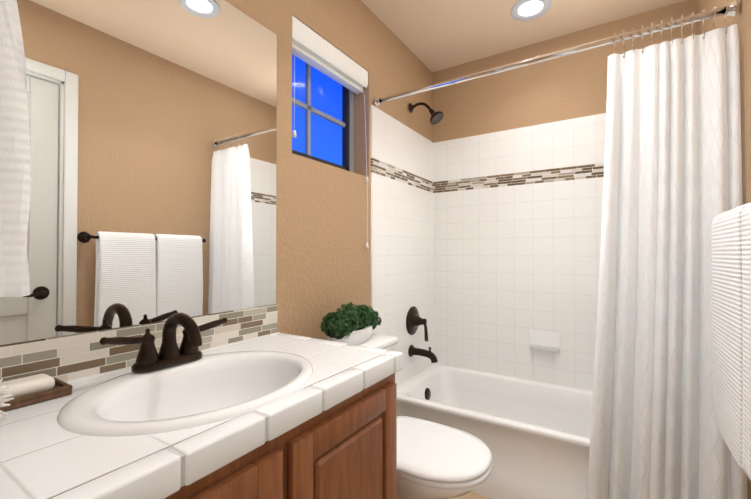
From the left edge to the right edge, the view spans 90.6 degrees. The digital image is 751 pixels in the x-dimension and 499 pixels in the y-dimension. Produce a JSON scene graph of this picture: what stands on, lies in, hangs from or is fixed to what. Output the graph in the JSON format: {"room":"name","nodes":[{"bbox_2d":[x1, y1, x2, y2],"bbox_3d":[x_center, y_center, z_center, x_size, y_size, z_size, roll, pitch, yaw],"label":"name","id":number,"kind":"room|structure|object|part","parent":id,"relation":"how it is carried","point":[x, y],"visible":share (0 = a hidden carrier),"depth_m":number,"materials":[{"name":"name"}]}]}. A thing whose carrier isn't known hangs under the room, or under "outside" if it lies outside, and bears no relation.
{"room":"bathroom","nodes":[
{"label":"bathroom","id":0,"kind":"room"},
{"bbox_2d":[225,0,432,339],"bbox_3d":[-0.527,-0.026,1.253,0.140,2.440,3.454,0,-1,33],"label":"wall","id":1,"kind":"structure","parent":0,"point":[323,238],"depth_m":1.64,"materials":[{"name":"beige paint"}]},
{"bbox_2d":[0,0,30,296],"bbox_3d":[-0.787,-0.403,0.642,0.083,0.988,0.291,0,-1,33],"label":"hanging towel","id":2,"kind":"object","parent":1,"relation":"hanging from","point":[15,167],"visible":1,"depth_m":0.72,"materials":[{"name":"white fabric"}]},
{"bbox_2d":[0,0,276,345],"bbox_3d":[-0.694,-0.303,0.859,0.006,0.998,1.215,0,-1,33],"label":"mirror","id":3,"kind":"object","parent":1,"relation":"attached to","point":[152,124],"visible":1,"depth_m":0.98,"materials":[{"name":"clear glass"}]},
{"bbox_2d":[0,304,277,381],"bbox_3d":[-0.692,0.249,0.854,0.008,0.106,1.220,0,-1,33],"label":"tile backsplash","id":4,"kind":"structure","parent":1,"relation":"attached to","point":[70,357],"depth_m":0.90,"materials":[{"name":"tile"}]},
{"bbox_2d":[292,57,353,171],"bbox_3d":[-0.276,-0.643,1.737,0.040,0.543,0.539,0,-1,33],"label":"window","id":5,"kind":"structure","parent":1,"relation":"in","point":[346,123],"depth_m":1.86,"materials":[{"name":"grey"}]},
{"bbox_2d":[292,15,368,248],"bbox_3d":[-0.203,-0.460,1.688,0.094,0.908,0.533,0,-1,33],"label":"window blind","id":6,"kind":"object","parent":5,"relation":"attached to","point":[312,48],"visible":0.81,"depth_m":1.65,"materials":[{"name":"white"}]},
{"bbox_2d":[371,105,433,385],"bbox_3d":[0.188,0.233,2.236,0.016,1.945,0.783,0,-1,33],"label":"wall tile","id":7,"kind":"structure","parent":1,"relation":"attached to","point":[402,219],"depth_m":2.17,"materials":[{"name":"white tile"}]},
{"bbox_2d":[406,306,427,341],"bbox_3d":[0.271,0.451,2.251,0.104,0.204,0.174,0,-1,33],"label":"tub valve","id":8,"kind":"object","parent":7,"relation":"attached to","point":[414,320],"visible":1,"depth_m":2.23,"materials":[{"name":"brown metal"}]},
{"bbox_2d":[408,345,437,362],"bbox_3d":[0.289,0.620,2.213,0.173,0.091,0.074,0,-1,33],"label":"tub spout","id":9,"kind":"object","parent":7,"relation":"attached to","point":[429,354],"visible":1,"depth_m":2.20,"materials":[{"name":"brown metal"}]},
{"bbox_2d":[374,0,747,498],"bbox_3d":[0.585,0.140,1.558,1.384,1.885,0.130,0,-1,33],"label":"shower curtain","id":10,"kind":"object","parent":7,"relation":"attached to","point":[672,185],"visible":0.98,"depth_m":1.27,"materials":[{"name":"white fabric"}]},
{"bbox_3d":[0.586,-0.778,1.574,1.379,0.050,0.050,0,-1,33],"label":"rod","id":11,"kind":"part","parent":10,"relation":"part of","materials":[{"name":"silver metal"}]},
{"bbox_2d":[409,102,443,123],"bbox_3d":[0.304,-0.820,2.221,0.210,0.155,0.090,0,-1,33],"label":"shower head","id":12,"kind":"object","parent":1,"relation":"attached to","point":[436,117],"visible":0.98,"depth_m":2.20},
{"bbox_2d":[447,492,489,498],"bbox_3d":[0.122,1.202,0.824,1.640,0.173,3.454,0,-1,33],"label":"floor","id":13,"kind":"structure","parent":0,"point":[471,495],"depth_m":1.69,"materials":[{"name":"tile"}]},
{"bbox_2d":[0,313,402,498],"bbox_3d":[-0.462,0.632,0.703,0.549,0.963,1.220,0,-1,33],"label":"bathroom vanity","id":14,"kind":"object","parent":13,"relation":"on","point":[277,415],"visible":1,"depth_m":0.75,"materials":[{"name":"white tile"}]},
{"bbox_2d":[0,379,13,418],"bbox_3d":[-0.628,0.244,0.579,0.094,0.095,0.095,0,-1,33],"label":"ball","id":15,"kind":"object","parent":14,"relation":"on","point":[5,395],"visible":1,"depth_m":0.60,"materials":[{"name":"white"}]},
{"bbox_2d":[0,374,71,411],"bbox_3d":[-0.711,0.276,0.703,0.098,0.040,0.195,0,-1,33],"label":"soap tray","id":16,"kind":"object","parent":14,"relation":"on","point":[33,389],"visible":0.94,"depth_m":0.72,"materials":[{"name":"brown wood"}]},
{"bbox_2d":[99,313,227,372],"bbox_3d":[-0.471,0.218,0.897,0.157,0.130,0.309,0,-1,33],"label":"faucet","id":17,"kind":"object","parent":14,"relation":"on","point":[170,358],"depth_m":0.90,"materials":[{"name":"brown metal"}]},
{"bbox_2d":[57,351,312,470],"bbox_3d":[-0.376,0.376,0.829,0.424,0.182,0.516,0,-1,33],"label":"sink","id":18,"kind":"object","parent":14,"relation":"in","point":[126,421],"depth_m":0.77,"materials":[{"name":"white ceramic"}]},
{"bbox_2d":[358,333,492,498],"bbox_3d":[0.112,0.759,1.468,0.679,0.726,0.394,0,-1,33],"label":"toilet","id":19,"kind":"object","parent":13,"relation":"on","point":[437,461],"visible":0.35,"depth_m":1.30,"materials":[{"name":"white ceramic"}]},
{"bbox_2d":[320,302,381,344],"bbox_3d":[-0.106,0.308,1.587,0.160,0.175,0.379,0,-1,33],"label":"plant pot","id":20,"kind":"object","parent":19,"relation":"on","point":[348,323],"visible":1,"depth_m":1.51,"materials":[{"name":"white"}]},
{"bbox_2d":[396,364,592,498],"bbox_3d":[0.802,0.950,1.892,1.377,0.356,0.662,0,-1,33],"label":"bathtub","id":21,"kind":"object","parent":13,"relation":"on","point":[533,436],"visible":0.46,"depth_m":1.81,"materials":[{"name":"white ceramic"}]},
{"bbox_2d":[361,0,685,71],"bbox_3d":[0.122,-1.301,0.854,1.640,0.100,3.454,0,-1,33],"label":"ceiling","id":22,"kind":"structure","parent":0,"point":[435,35],"depth_m":2.03,"materials":[{"name":"beige paint"}]},
{"bbox_2d":[510,0,550,20],"bbox_3d":[0.795,-1.263,1.907,0.194,0.061,0.194,0,-1,33],"label":"recessed light","id":23,"kind":"object","parent":22,"relation":"in","point":[524,10],"visible":1,"depth_m":1.93,"materials":[{"name":"white"}]},
{"bbox_2d":[433,0,695,142],"bbox_3d":[1.019,-0.015,2.243,1.400,2.440,0.120,0,-1,33],"label":"wall","id":24,"kind":"structure","parent":0,"point":[571,86],"depth_m":2.21,"materials":[{"name":"beige paint"}]},
{"bbox_2d":[434,113,605,389],"bbox_3d":[0.984,0.022,2.188,1.380,1.525,0.010,0,-1,33],"label":"wall tile","id":25,"kind":"structure","parent":24,"relation":"attached to","point":[517,225],"depth_m":2.25,"materials":[{"name":"white tile"}]},
{"bbox_2d":[529,330,559,351],"bbox_3d":[0.971,0.532,2.142,0.164,0.110,0.072,0,-1,33],"label":"soap dish","id":26,"kind":"object","parent":25,"relation":"attached to","point":[544,340],"visible":1,"depth_m":2.15,"materials":[{"name":"white ceramic"}]},
{"bbox_2d":[696,0,750,498],"bbox_3d":[0.762,-0.036,0.429,0.120,2.440,3.454,0,-1,33],"label":"wall","id":27,"kind":"structure","parent":0,"point":[742,18],"depth_m":1.17,"materials":[{"name":"beige paint"}]},
{"bbox_2d":[711,202,750,480],"bbox_3d":[0.889,0.200,0.836,0.105,0.627,0.726,0,-1,33],"label":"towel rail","id":28,"kind":"object","parent":27,"relation":"attached to","point":[731,299],"visible":1,"depth_m":0.92,"materials":[{"name":"white fabric"}]},
{"bbox_2d":[742,202,750,480],"bbox_3d":[0.797,0.196,0.719,0.073,0.622,0.303,0,-1,33],"label":"towel","id":29,"kind":"object","parent":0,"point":[746,209],"depth_m":0.83,"materials":[{"name":"white fabric"}]},
{"label":"outside","id":30,"kind":"structure","parent":0,"visible":0},
{"bbox_2d":[292,54,341,165],"bbox_3d":[-0.704,-1.048,1.964,0.010,4.500,5.500,0,-1,33],"label":"sky","id":31,"kind":"structure","parent":30,"point":[325,97],"depth_m":2.47,"materials":[{"name":"blue"}]}
]}

